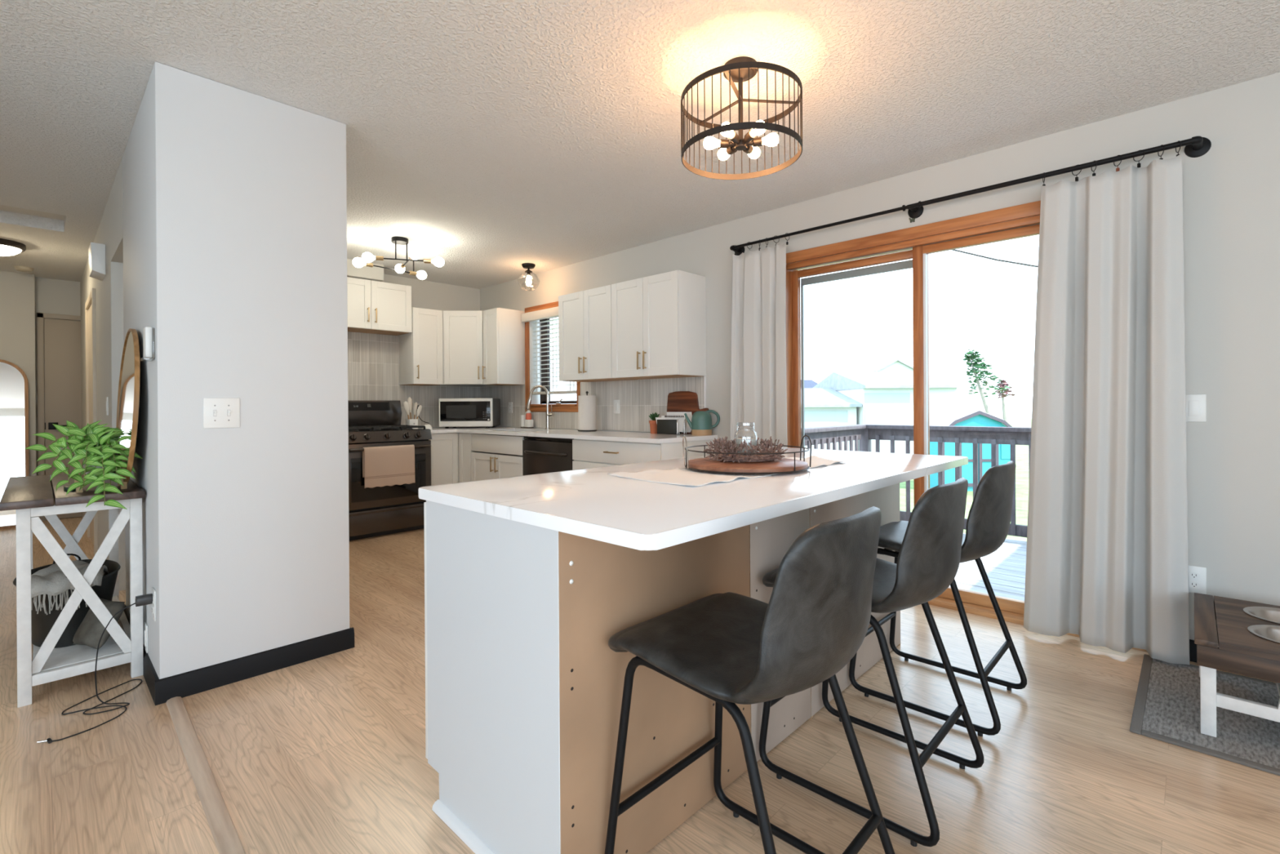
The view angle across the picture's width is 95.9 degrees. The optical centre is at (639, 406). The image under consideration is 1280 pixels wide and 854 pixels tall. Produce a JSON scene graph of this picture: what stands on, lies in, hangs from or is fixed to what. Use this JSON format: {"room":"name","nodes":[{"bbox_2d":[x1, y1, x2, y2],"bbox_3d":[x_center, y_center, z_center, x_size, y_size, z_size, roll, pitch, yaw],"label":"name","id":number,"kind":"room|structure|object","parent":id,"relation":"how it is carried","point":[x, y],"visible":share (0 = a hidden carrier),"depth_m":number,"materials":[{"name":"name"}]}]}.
{"room":"kitchen","nodes":[
{"label":"kitchen","id":0,"kind":"room"},
{"bbox_2d":[0,271,35,475],"bbox_3d":[-6.414,-0.068,5.267,0.150,2.440,1.238,0,0,44],"label":"wall","id":1,"kind":"structure","parent":0,"point":[17,292],"depth_m":5.60,"materials":[{"name":"grey paint"}]},
{"bbox_2d":[34,276,80,518],"bbox_3d":[-5.941,-0.072,5.977,0.150,2.440,0.442,0,0,44],"label":"wall","id":2,"kind":"structure","parent":0,"point":[56,296],"depth_m":5.86,"materials":[{"name":"grey paint"}]},
{"bbox_2d":[36,312,82,520],"bbox_3d":[-5.852,0.105,5.894,0.097,2.085,0.420,0,0,44],"label":"door","id":3,"kind":"structure","parent":2,"relation":"in","point":[58,340],"depth_m":5.85,"materials":[{"name":"beige paint"}]},
{"bbox_2d":[80,62,349,679],"bbox_3d":[-3.586,-0.085,4.345,5.510,2.440,0.688,0,0,44],"label":"wall","id":4,"kind":"structure","parent":0,"point":[234,200],"depth_m":2.42,"materials":[{"name":"white paint"}]},
{"bbox_2d":[84,288,97,554],"bbox_3d":[-4.516,0.118,4.754,0.940,2.045,0.030,0,0,44],"label":"door","id":5,"kind":"structure","parent":4,"relation":"in","point":[90,305],"depth_m":4.76,"materials":[{"name":"beige"}]},
{"bbox_2d":[88,242,105,280],"bbox_3d":[-3.630,-0.963,3.856,0.270,0.200,0.070,0,0,44],"label":"door chime","id":6,"kind":"object","parent":4,"relation":"attached to","point":[96,251],"visible":1,"depth_m":3.77,"materials":[{"name":"white plastic"}]},
{"bbox_2d":[124,604,159,704],"bbox_3d":[-2.268,1.085,2.606,1.211,0.090,0.014,0,0,44],"label":"baseboard","id":7,"kind":"structure","parent":4,"relation":"attached to","point":[149,673],"depth_m":2.33,"materials":[{"name":"black"}]},
{"bbox_2d":[142,326,152,358],"bbox_3d":[-1.914,-0.242,2.243,0.115,0.130,0.033,0,0,44],"label":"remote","id":8,"kind":"object","parent":4,"relation":"attached to","point":[147,331],"visible":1,"depth_m":2.22,"materials":[{"name":"white plastic"}]},
{"bbox_2d":[203,397,239,428],"bbox_3d":[-1.687,0.027,2.330,0.020,0.122,0.122,0,0,44],"label":"light switch","id":9,"kind":"object","parent":4,"relation":"attached to","point":[218,412],"visible":1,"depth_m":2.33,"materials":[{"name":"white plastic"}]},
{"bbox_2d":[154,626,354,705],"bbox_3d":[-1.584,1.081,2.437,0.014,0.090,0.716,0,0,44],"label":"baseboard","id":10,"kind":"structure","parent":4,"relation":"attached to","point":[211,677],"depth_m":2.40,"materials":[{"name":"black"}]},
{"bbox_2d":[346,258,383,281],"bbox_3d":[-2.938,-1.237,5.042,0.370,0.145,1.233,0,0,44],"label":"wall","id":11,"kind":"structure","parent":0,"point":[374,273],"depth_m":5.25,"materials":[{"name":"grey paint"}]},
{"bbox_2d":[382,274,479,427],"bbox_3d":[-2.895,-0.091,5.458,0.150,2.440,3.022,0,0,44],"label":"wall","id":12,"kind":"structure","parent":0,"point":[428,295],"depth_m":6.14,"materials":[{"name":"grey paint"}]},
{"bbox_2d":[346,276,411,335],"bbox_3d":[-2.579,-0.936,5.415,0.353,0.456,0.762,0,0,44],"label":"upper cabinet","id":13,"kind":"object","parent":12,"relation":"attached to","point":[374,307],"visible":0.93,"depth_m":5.38,"materials":[{"name":"white paint"}]},
{"bbox_2d":[347,331,479,426],"bbox_3d":[-2.642,-0.250,5.609,0.008,0.945,2.452,0,0,44],"label":"backsplash","id":14,"kind":"structure","parent":12,"relation":"attached to","point":[373,359],"depth_m":5.73,"materials":[{"name":"tile"}]},
{"bbox_2d":[398,306,443,385],"bbox_3d":[-2.200,-0.591,5.809,0.353,0.751,0.308,0,0,44],"label":"upper cabinet","id":15,"kind":"object","parent":12,"relation":"attached to","point":[420,350],"visible":0.98,"depth_m":5.71,"materials":[{"name":"white paint"}]},
{"bbox_2d":[0,0,1279,288],"bbox_3d":[-1.675,-1.373,1.872,12.200,0.120,6.802,0,0,44],"label":"ceiling","id":16,"kind":"structure","parent":0,"point":[493,137],"depth_m":2.41,"materials":[{"name":"white paint"}]},
{"bbox_2d":[0,238,26,256],"bbox_3d":[-5.075,-1.244,4.538,0.340,0.103,0.340,0,0,44],"label":"ceiling light","id":17,"kind":"object","parent":16,"relation":"attached to","point":[7,247],"visible":1,"depth_m":4.53,"materials":[{"name":"glass"}]},
{"bbox_2d":[0,244,22,256],"bbox_3d":[-5.075,-1.223,4.538,0.294,0.061,0.294,0,0,44],"label":"diffuser","id":18,"kind":"object","parent":17,"relation":"attached to","point":[5,250],"depth_m":4.54,"materials":[{"name":"beige"}]},
{"bbox_2d":[0,204,64,220],"bbox_3d":[-4.346,-1.401,3.869,0.520,0.035,0.695,0,0,44],"label":"trim","id":19,"kind":"structure","parent":16,"relation":"attached to","point":[2,207],"depth_m":4.13,"materials":[{"name":"white"}]},
{"bbox_2d":[352,235,444,279],"bbox_3d":[-1.850,-1.201,4.549,0.660,0.229,0.626,0,0,44],"label":"ceiling light","id":20,"kind":"object","parent":16,"relation":"attached to","point":[415,254],"visible":1,"depth_m":4.51,"materials":[{"name":"black metal"}]},
{"bbox_2d":[352,257,373,267],"bbox_3d":[-2.176,-1.124,4.534,0.077,0.077,0.153,0,0,44],"label":"bulb","id":21,"kind":"object","parent":20,"relation":"attached to","point":[357,262],"depth_m":4.49,"materials":[{"name":"beige"}]},
{"bbox_2d":[361,252,383,262],"bbox_3d":[-2.052,-1.140,4.431,0.109,0.077,0.146,0,0,44],"label":"bulb","id":22,"kind":"object","parent":20,"relation":"attached to","point":[367,257],"depth_m":4.40,"materials":[{"name":"beige"}]},
{"bbox_2d":[408,248,420,259],"bbox_3d":[-1.706,-1.134,4.333,0.153,0.077,0.079,0,0,44],"label":"bulb","id":23,"kind":"object","parent":20,"relation":"attached to","point":[415,254],"depth_m":4.28,"materials":[{"name":"beige"}]},
{"bbox_2d":[408,270,426,279],"bbox_3d":[-1.897,-1.126,4.921,0.077,0.077,0.153,0,0,44],"label":"bulb","id":24,"kind":"object","parent":20,"relation":"attached to","point":[420,274],"depth_m":4.91,"materials":[{"name":"beige"}]},
{"bbox_2d":[423,257,444,266],"bbox_3d":[-1.625,-1.143,4.554,0.109,0.077,0.146,0,0,44],"label":"bulb","id":25,"kind":"object","parent":20,"relation":"attached to","point":[437,261],"depth_m":4.54,"materials":[{"name":"beige"}]},
{"bbox_2d":[521,262,535,286],"bbox_3d":[-1.038,-1.202,5.381,0.210,0.240,0.210,0,0,44],"label":"ceiling light","id":26,"kind":"object","parent":16,"relation":"attached to","point":[526,265],"visible":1,"depth_m":5.36,"materials":[{"name":"black metal"}]},
{"bbox_2d":[680,56,802,179],"bbox_3d":[0.393,-1.150,2.252,0.464,0.352,0.466,0,0,44],"label":"ceiling light","id":27,"kind":"object","parent":16,"relation":"attached to","point":[740,69],"visible":1,"depth_m":2.22,"materials":[{"name":"brown metal"}]},
{"bbox_2d":[703,136,734,149],"bbox_3d":[0.313,-1.034,2.260,0.116,0.048,0.099,0,0,44],"label":"bulb","id":28,"kind":"object","parent":27,"relation":"attached to","point":[709,142],"depth_m":2.25,"materials":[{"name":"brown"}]},
{"bbox_2d":[717,146,737,160],"bbox_3d":[0.364,-1.034,2.328,0.128,0.048,0.075,0,0,44],"label":"bulb","id":29,"kind":"object","parent":27,"relation":"attached to","point":[722,153],"depth_m":2.34,"materials":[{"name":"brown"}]},
{"bbox_2d":[720,121,740,144],"bbox_3d":[0.351,-1.034,2.185,0.051,0.048,0.131,0,0,44],"label":"bulb","id":30,"kind":"object","parent":27,"relation":"attached to","point":[735,139],"depth_m":2.18,"materials":[{"name":"white"}]},
{"bbox_2d":[742,145,760,159],"bbox_3d":[0.437,-1.035,2.320,0.051,0.048,0.131,0,0,44],"label":"bulb","id":31,"kind":"object","parent":27,"relation":"attached to","point":[753,153],"depth_m":2.32,"materials":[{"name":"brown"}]},
{"bbox_2d":[742,120,765,143],"bbox_3d":[0.424,-1.034,2.177,0.128,0.048,0.075,0,0,44],"label":"bulb","id":32,"kind":"object","parent":27,"relation":"attached to","point":[749,136],"depth_m":2.18,"materials":[{"name":"white"}]},
{"bbox_2d":[746,133,778,146],"bbox_3d":[0.475,-1.035,2.246,0.116,0.048,0.099,0,0,44],"label":"bulb","id":33,"kind":"object","parent":27,"relation":"attached to","point":[772,139],"depth_m":2.23,"materials":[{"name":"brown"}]},
{"bbox_2d":[0,516,1279,853],"bbox_3d":[-1.659,1.187,1.876,12.200,0.120,6.802,0,0,44],"label":"floor","id":34,"kind":"structure","parent":0,"point":[326,754],"depth_m":1.81,"materials":[{"name":"brown wood"}]},
{"bbox_2d":[0,359,28,528],"bbox_3d":[-6.050,0.351,5.400,0.115,1.599,0.450,0,0,44],"label":"arched mirror","id":35,"kind":"object","parent":34,"relation":"on","point":[14,384],"visible":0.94,"depth_m":5.49,"materials":[{"name":"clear mirror"}]},
{"bbox_2d":[0,473,145,707],"bbox_3d":[-2.613,0.743,2.654,1.150,0.778,0.407,0,0,44],"label":"console table","id":36,"kind":"object","parent":34,"relation":"on","point":[31,497],"visible":0.79,"depth_m":2.33,"materials":[{"name":"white wood"}]},
{"bbox_2d":[13,553,120,648],"bbox_3d":[-2.573,0.867,2.601,0.530,0.313,0.344,0,0,44],"label":"tub","id":37,"kind":"object","parent":36,"relation":"on","point":[42,623],"visible":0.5,"depth_m":2.45,"materials":[{"name":"metal"}]},
{"bbox_2d":[31,560,108,614],"bbox_3d":[-2.528,0.778,2.549,0.442,0.154,0.276,0,0,44],"label":"throw blanket","id":38,"kind":"object","parent":37,"relation":"in","point":[51,580],"visible":0.62,"depth_m":2.39,"materials":[{"name":"grey fabric"}]},
{"bbox_2d":[32,621,123,671],"bbox_3d":[-2.600,1.034,2.666,1.006,0.020,0.280,0,0,44],"label":"shelf","id":39,"kind":"object","parent":36,"relation":"attached to","point":[60,657],"depth_m":2.38,"materials":[{"name":"wood"}]},
{"bbox_2d":[24,419,142,509],"bbox_3d":[-2.247,0.237,2.415,0.366,0.359,0.311,0,0,0],"label":"trailing plant","id":40,"kind":"object","parent":36,"relation":"on","point":[95,447],"visible":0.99,"depth_m":2.35,"materials":[{"name":"green plant"}]},
{"bbox_2d":[72,597,124,648],"bbox_3d":[-2.279,0.912,2.431,0.172,0.164,0.119,0,0,21],"label":"throw pillow","id":41,"kind":"object","parent":36,"relation":"on","point":[89,633],"visible":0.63,"depth_m":2.39,"materials":[{"name":"fabric"}]},
{"bbox_2d":[115,328,140,485],"bbox_3d":[-2.279,0.003,2.564,0.697,0.697,0.052,0,0,44],"label":"round mirror","id":42,"kind":"object","parent":36,"relation":"on","point":[129,385],"visible":0.73,"depth_m":2.46,"materials":[{"name":"brown wood"}]},
{"bbox_2d":[36,593,152,743],"bbox_3d":[-2.015,0.932,2.155,0.240,0.395,0.453,0,0,0],"label":"power cord","id":43,"kind":"object","parent":34,"relation":"on","point":[145,599],"visible":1,"depth_m":2.18,"materials":[{"name":"grey"}]},
{"bbox_2d":[165,696,245,853],"bbox_3d":[-0.258,1.115,0.683,4.327,0.012,0.048,0,0,45],"label":"trim","id":44,"kind":"structure","parent":34,"relation":"on","point":[227,840],"depth_m":1.71,"materials":[{"name":"wood"}]},
{"bbox_2d":[347,400,431,540],"bbox_3d":[-2.412,0.535,5.248,0.772,1.183,0.756,0,0,44],"label":"range","id":45,"kind":"object","parent":34,"relation":"on","point":[376,511],"visible":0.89,"depth_m":5.07,"materials":[{"name":"black metal"}]},
{"bbox_2d":[362,444,415,488],"bbox_3d":[-2.157,0.513,4.970,0.053,0.344,0.431,0,0,44],"label":"dish towel","id":46,"kind":"object","parent":45,"relation":"hanging from","point":[386,465],"visible":1,"depth_m":4.94,"materials":[{"name":"fabric"}]},
{"bbox_2d":[348,427,429,431],"bbox_3d":[-2.419,0.223,5.252,0.620,0.022,0.756,0,0,44],"label":"cooktop","id":47,"kind":"object","parent":45,"relation":"in","point":[359,429],"depth_m":5.11,"materials":[{"name":"black metal"}]},
{"bbox_2d":[428,432,481,485],"bbox_3d":[-1.808,0.688,5.855,0.845,0.869,0.935,0,0,44],"label":"base cabinet","id":48,"kind":"object","parent":34,"relation":"on","point":[451,452],"visible":0.29,"depth_m":5.53,"materials":[{"name":"white paint"}]},
{"bbox_2d":[471,433,524,480],"bbox_3d":[-1.095,0.688,5.377,0.840,0.860,0.639,0,0,44],"label":"base cabinet","id":49,"kind":"object","parent":34,"relation":"on","point":[485,465],"visible":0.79,"depth_m":5.16,"materials":[{"name":"white paint"}]},
{"bbox_2d":[522,435,573,475],"bbox_3d":[-0.568,0.682,4.849,0.640,0.867,0.651,0,0,44],"label":"dishwasher","id":50,"kind":"object","parent":34,"relation":"on","point":[540,455],"visible":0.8,"depth_m":4.64,"materials":[{"name":"black metal"}]},
{"bbox_2d":[423,500,751,853],"bbox_3d":[-0.160,0.689,1.725,0.659,0.858,0.760,0,0,44],"label":"base cabinet","id":51,"kind":"object","parent":34,"relation":"on","point":[524,681],"visible":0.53,"depth_m":1.41,"materials":[{"name":"white paint"}]},
{"bbox_2d":[572,439,715,470],"bbox_3d":[0.011,0.678,4.318,0.918,0.869,0.639,0,0,44],"label":"base cabinet","id":52,"kind":"object","parent":34,"relation":"on","point":[586,454],"visible":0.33,"depth_m":4.08,"materials":[{"name":"white paint"}]},
{"bbox_2d":[417,426,717,443],"bbox_3d":[-0.938,0.233,5.015,3.269,0.030,0.940,0,0,44],"label":"countertop","id":53,"kind":"structure","parent":52,"relation":"on","point":[619,436],"depth_m":4.56,"materials":[{"name":"stone"}]},
{"bbox_2d":[439,398,500,428],"bbox_3d":[-1.754,0.070,5.975,0.536,0.302,0.360,0,0,0],"label":"microwave","id":54,"kind":"object","parent":53,"relation":"on","point":[453,412],"visible":0.96,"depth_m":5.80,"materials":[{"name":"grey"}]},
{"bbox_2d":[520,414,533,428],"bbox_3d":[-1.129,0.153,5.768,0.160,0.130,0.076,0,0,44],"label":"soap caddy","id":55,"kind":"object","parent":53,"relation":"on","point":[525,424],"visible":0.93,"depth_m":5.73,"materials":[{"name":"grey"}]},
{"bbox_2d":[525,385,554,429],"bbox_3d":[-0.952,0.008,5.486,0.277,0.419,0.054,0,0,13],"label":"kitchen faucet","id":56,"kind":"object","parent":53,"relation":"on","point":[528,405],"visible":1,"depth_m":5.46,"materials":[{"name":"silver metal"}]},
{"bbox_2d":[577,391,596,431],"bbox_3d":[-0.459,0.041,5.015,0.166,0.347,0.166,0,0,44],"label":"paper towel holder","id":57,"kind":"object","parent":53,"relation":"on","point":[587,392],"visible":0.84,"depth_m":4.96,"materials":[{"name":"black metal"}]},
{"bbox_2d":[577,395,595,430],"bbox_3d":[-0.459,0.056,5.015,0.155,0.298,0.155,0,0,44],"label":"paper towel roll","id":58,"kind":"object","parent":57,"relation":"on","point":[586,403],"visible":1,"depth_m":4.95,"materials":[{"name":"white"}]},
{"bbox_2d":[648,412,659,433],"bbox_3d":[0.111,0.128,4.504,0.084,0.167,0.084,0,0,0],"label":"potted succulent","id":59,"kind":"object","parent":53,"relation":"on","point":[653,425],"visible":0.87,"depth_m":4.48,"materials":[{"name":"brown ceramic"}]},
{"bbox_2d":[657,418,686,434],"bbox_3d":[0.252,0.139,4.388,0.222,0.136,0.112,0,0,24],"label":"rack","id":60,"kind":"object","parent":53,"relation":"on","point":[664,426],"visible":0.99,"depth_m":4.35,"materials":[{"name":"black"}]},
{"bbox_2d":[666,412,692,432],"bbox_3d":[0.304,0.120,4.392,0.215,0.154,0.002,0,0,24],"label":"paper sheet","id":61,"kind":"object","parent":60,"relation":"in","point":[689,414],"visible":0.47,"depth_m":4.37,"materials":[{"name":"white"}]},
{"bbox_2d":[666,391,708,434],"bbox_3d":[0.357,0.047,4.413,0.412,0.328,0.018,0,0,44],"label":"cutting board","id":62,"kind":"object","parent":53,"relation":"on","point":[677,401],"visible":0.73,"depth_m":4.42,"materials":[{"name":"brown wood"}]},
{"bbox_2d":[684,409,719,435],"bbox_3d":[0.453,0.118,4.219,0.227,0.184,0.148,0,0,-32],"label":"watering can","id":63,"kind":"object","parent":53,"relation":"on","point":[700,424],"visible":1,"depth_m":4.16,"materials":[{"name":"teal ceramic"}]},
{"bbox_2d":[604,506,894,853],"bbox_3d":[0.245,0.664,1.290,0.520,0.905,0.450,0,0,44],"label":"bar stool","id":64,"kind":"object","parent":34,"relation":"on","point":[729,648],"visible":1,"depth_m":1.13,"materials":[{"name":"grey leather"}]},
{"bbox_2d":[749,507,810,761],"bbox_3d":[0.238,0.686,2.140,0.659,0.858,0.383,0,0,44],"label":"base cabinet","id":65,"kind":"object","parent":34,"relation":"on","point":[770,540],"visible":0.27,"depth_m":1.87,"materials":[{"name":"white paint"}]},
{"bbox_2d":[809,483,900,718],"bbox_3d":[0.673,0.683,2.595,0.659,0.858,0.871,0,0,44],"label":"base cabinet","id":66,"kind":"object","parent":34,"relation":"on","point":[886,499],"visible":0.12,"depth_m":2.39,"materials":[{"name":"white paint"}]},
{"bbox_2d":[417,447,968,551],"bbox_3d":[0.392,0.241,2.082,0.915,0.030,2.043,0,0,44],"label":"countertop","id":67,"kind":"structure","parent":66,"relation":"on","point":[592,503],"depth_m":1.50,"materials":[{"name":"stone"}]},
{"bbox_2d":[607,455,847,486],"bbox_3d":[0.417,0.220,2.110,1.058,0.011,0.389,0,0,-41],"label":"table runner","id":68,"kind":"object","parent":67,"relation":"on","point":[687,477],"visible":0.54,"depth_m":1.88,"materials":[{"name":"fabric"}]},
{"bbox_2d":[682,435,812,474],"bbox_3d":[0.382,0.162,2.079,0.441,0.114,0.441,0,0,44],"label":"serving tray","id":69,"kind":"object","parent":68,"relation":"on","point":[705,464],"visible":0.86,"depth_m":1.96,"materials":[{"name":"brown wood"}]},
{"bbox_2d":[703,435,787,462],"bbox_3d":[0.391,0.153,2.136,0.300,0.092,0.312,0,0,44],"label":"wreath","id":70,"kind":"object","parent":69,"relation":"on","point":[729,446],"visible":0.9,"depth_m":2.07,"materials":[{"name":"plant"}]},
{"bbox_2d":[733,422,757,455],"bbox_3d":[0.391,0.130,2.132,0.084,0.140,0.085,0,0,44],"label":"jar candle","id":71,"kind":"object","parent":69,"relation":"on","point":[738,441],"visible":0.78,"depth_m":2.11,"materials":[{"name":"clear glass"}]},
{"bbox_2d":[759,477,983,846],"bbox_3d":[0.696,0.660,1.758,0.520,0.905,0.450,0,0,44],"label":"bar stool","id":72,"kind":"object","parent":34,"relation":"on","point":[928,561],"visible":0.63,"depth_m":1.54,"materials":[{"name":"black metal"}]},
{"bbox_2d":[848,460,1026,736],"bbox_3d":[1.147,0.657,2.238,0.520,0.905,0.450,0,0,44],"label":"bar stool","id":73,"kind":"object","parent":34,"relation":"on","point":[988,519],"visible":0.71,"depth_m":2.02,"materials":[{"name":"black leather"}]},
{"bbox_2d":[1129,653,1279,775],"bbox_3d":[2.344,1.097,1.870,1.108,0.010,0.812,0,0,44],"label":"floor mat","id":74,"kind":"object","parent":34,"relation":"on","point":[1166,707],"visible":0.75,"depth_m":2.03,"materials":[{"name":"grey"}]},
{"bbox_2d":[1194,592,1279,737],"bbox_3d":[2.255,0.931,1.974,0.518,0.323,0.640,0,0,44],"label":"bench","id":75,"kind":"object","parent":74,"relation":"on","point":[1238,651],"visible":0.98,"depth_m":1.91,"materials":[{"name":"brown wood"}]},
{"bbox_2d":[1243,606,1279,623],"bbox_3d":[2.350,0.797,2.096,0.220,0.064,0.220,0,0,44],"label":"pet bowl","id":76,"kind":"object","parent":75,"relation":"in","point":[1268,614],"visible":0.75,"depth_m":2.18,"materials":[{"name":"silver metal"}]},
{"bbox_2d":[1247,624,1279,643],"bbox_3d":[2.177,0.798,1.916,0.220,0.064,0.220,0,0,44],"label":"pet bowl","id":77,"kind":"object","parent":75,"relation":"in","point":[1271,633],"visible":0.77,"depth_m":2.00,"materials":[{"name":"silver metal"}]},
{"bbox_2d":[480,71,1279,644],"bbox_3d":[1.593,-0.115,3.357,9.540,2.440,0.150,0,0,44],"label":"wall","id":78,"kind":"structure","parent":0,"point":[1231,192],"depth_m":2.47,"materials":[{"name":"grey paint"}]},
{"bbox_2d":[439,310,493,386],"bbox_3d":[-1.793,-0.597,6.058,0.597,0.748,0.607,0,0,44],"label":"upper cabinet","id":79,"kind":"object","parent":78,"relation":"attached to","point":[462,330],"visible":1,"depth_m":5.84,"materials":[{"name":"white paint"}]},
{"bbox_2d":[482,307,524,385],"bbox_3d":[-1.391,-0.595,5.856,0.255,0.752,0.361,0,0,44],"label":"upper cabinet","id":80,"kind":"object","parent":78,"relation":"attached to","point":[504,329],"visible":1,"depth_m":5.77,"materials":[{"name":"white paint"}]},
{"bbox_2d":[524,301,580,412],"bbox_3d":[-0.819,-0.474,5.629,0.855,1.056,0.160,0,0,44],"label":"window","id":81,"kind":"structure","parent":78,"relation":"in","point":[538,403],"depth_m":5.84,"materials":[{"name":"orange wood"}]},
{"bbox_2d":[521,306,576,394],"bbox_3d":[-0.866,-0.529,5.600,0.812,0.821,0.118,0,0,44],"label":"window blind","id":82,"kind":"object","parent":81,"relation":"attached to","point":[549,313],"visible":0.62,"depth_m":5.66,"materials":[{"name":"white"}]},
{"bbox_2d":[480,376,704,431],"bbox_3d":[-0.654,-0.017,5.400,3.150,0.455,0.008,0,0,44],"label":"backsplash","id":83,"kind":"structure","parent":78,"relation":"attached to","point":[638,399],"depth_m":4.98,"materials":[{"name":"tile"}]},
{"bbox_2d":[558,284,634,382],"bbox_3d":[-0.364,-0.589,4.871,0.661,0.741,0.361,0,0,44],"label":"upper cabinet","id":84,"kind":"object","parent":78,"relation":"attached to","point":[584,317],"visible":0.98,"depth_m":4.75,"materials":[{"name":"white paint"}]},
{"bbox_2d":[611,270,706,379],"bbox_3d":[0.123,-0.592,4.406,0.678,0.743,0.361,0,0,44],"label":"upper cabinet","id":85,"kind":"object","parent":78,"relation":"attached to","point":[659,321],"visible":1,"depth_m":4.24,"materials":[{"name":"white paint"}]},
{"bbox_2d":[785,200,1147,652],"bbox_3d":[1.680,0.053,3.269,1.975,2.142,0.178,0,0,44],"label":"door","id":86,"kind":"structure","parent":78,"relation":"in","point":[918,250],"depth_m":3.31,"materials":[{"name":"orange wood"}]},
{"bbox_2d":[729,135,1211,255],"bbox_3d":[1.511,-1.108,3.243,2.419,0.084,0.116,0,0,44],"label":"curtain rod","id":87,"kind":"object","parent":78,"relation":"attached to","point":[1195,146],"visible":0.96,"depth_m":2.82,"materials":[{"name":"black metal"}]},
{"bbox_2d":[729,241,787,448],"bbox_3d":[0.795,0.015,3.862,0.062,2.143,0.465,0,0,-44],"label":"curtain","id":88,"kind":"object","parent":87,"relation":"hanging from","point":[758,392],"visible":0.62,"depth_m":3.86,"materials":[{"name":"grey fabric"}]},
{"bbox_2d":[1023,153,1189,665],"bbox_3d":[2.091,0.009,2.627,0.591,2.143,0.128,0,0,44],"label":"curtain","id":89,"kind":"object","parent":87,"relation":"hanging from","point":[1107,562],"visible":1,"depth_m":2.58,"materials":[{"name":"grey fabric"}]},
{"bbox_2d":[1189,639,1196,662],"bbox_3d":[3.599,1.050,1.332,3.450,0.090,0.014,0,0,44],"label":"baseboard","id":90,"kind":"structure","parent":78,"relation":"attached to","point":[1193,646],"depth_m":2.49,"materials":[{"name":"black"}]},
{"bbox_2d":[1185,394,1206,422],"bbox_3d":[2.388,0.008,2.487,0.075,0.118,0.009,0,0,44],"label":"light switch","id":91,"kind":"object","parent":78,"relation":"attached to","point":[1196,404],"visible":0.8,"depth_m":2.48,"materials":[{"name":"white plastic"}]},
{"bbox_2d":[1188,565,1206,594],"bbox_3d":[2.391,0.749,2.489,0.075,0.118,0.009,0,0,44],"label":"wall outlet","id":92,"kind":"object","parent":78,"relation":"attached to","point":[1197,575],"visible":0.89,"depth_m":2.48,"materials":[{"name":"white plastic"}]},
{"bbox_2d":[1188,571,1199,588],"bbox_3d":[2.390,0.749,2.488,0.034,0.068,0.004,0,0,44],"label":"socket","id":93,"kind":"object","parent":92,"relation":"attached to","point":[1193,576],"depth_m":2.49,"materials":[{"name":"white plastic"}]},
{"label":"outside","id":94,"kind":"structure","parent":0,"visible":0},
{"bbox_2d":[951,248,1037,266],"bbox_3d":[8.792,-3.977,13.577,9.981,3.050,0.951,0,0,24],"label":"utility wire","id":95,"kind":"object","parent":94,"point":[955,250],"visible":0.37,"depth_m":13.49,"materials":[{"name":"black rubber"}]},
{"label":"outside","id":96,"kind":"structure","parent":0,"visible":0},
{"bbox_2d":[949,533,1026,600],"bbox_3d":[2.802,1.211,4.005,3.500,0.030,2.408,0,0,44],"label":"floor","id":97,"kind":"structure","parent":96,"point":[1005,568],"depth_m":4.16,"materials":[{"name":"wood"}]},
{"bbox_2d":[800,424,866,451],"bbox_3d":[1.520,0.700,5.199,0.140,1.005,2.205,0,0,44],"label":"deck railing","id":98,"kind":"object","parent":97,"relation":"on","point":[837,433],"visible":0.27,"depth_m":5.50,"materials":[{"name":"wood"}]},
{"bbox_2d":[859,424,1031,537],"bbox_3d":[3.576,0.687,4.860,3.560,1.005,0.140,0,0,44],"label":"deck railing","id":99,"kind":"object","parent":97,"relation":"on","point":[1013,436],"visible":0.22,"depth_m":5.38,"materials":[{"name":"wood"}]},
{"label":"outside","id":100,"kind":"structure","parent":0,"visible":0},
{"bbox_2d":[899,417,1031,541],"bbox_3d":[32.958,2.594,56.100,150.000,0.300,113.400,0,0,44],"label":"ground","id":101,"kind":"structure","parent":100,"point":[1022,479],"depth_m":18.12,"materials":[{"name":"white"}]},
{"bbox_2d":[800,387,862,450],"bbox_3d":[6.929,0.899,27.502,4.375,3.508,7.700,0,0,0],"label":"garage","id":102,"kind":"structure","parent":101,"relation":"on","point":[823,406],"depth_m":23.96,"materials":[{"name":"grey"}]},
{"bbox_2d":[850,358,913,372],"bbox_3d":[22.233,-0.801,53.499,3.893,6.633,7.600,0,0,0],"label":"house","id":103,"kind":"structure","parent":101,"relation":"on","point":[894,365],"depth_m":49.99,"materials":[{"name":"grey"}]},
{"bbox_2d":[813,371,962,453],"bbox_3d":[11.053,0.502,27.101,3.926,4.250,7.700,0,0,0],"label":"neighboring house","id":104,"kind":"structure","parent":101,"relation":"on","point":[886,397],"depth_m":23.60,"materials":[{"name":"grey"}]},
{"bbox_2d":[929,409,1012,491],"bbox_3d":[10.539,1.379,18.641,2.515,2.530,1.520,0,0,0],"label":"garden shed","id":105,"kind":"object","parent":101,"relation":"on","point":[953,417],"visible":0.3,"depth_m":18.00,"materials":[{"name":"teal paint"}]},
{"bbox_2d":[962,349,1009,414],"bbox_3d":[18.018,-0.212,29.952,2.121,5.583,1.886,0,0,44],"label":"tree","id":106,"kind":"object","parent":101,"relation":"on","point":[973,355],"visible":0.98,"depth_m":29.92,"materials":[{"name":"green plant"}]},
{"bbox_2d":[994,378,1017,422],"bbox_3d":[19.704,0.545,30.966,1.153,4.044,0.931,0,0,14],"label":"tree","id":107,"kind":"object","parent":101,"relation":"on","point":[1002,384],"visible":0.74,"depth_m":30.93,"materials":[{"name":"beige plant"}]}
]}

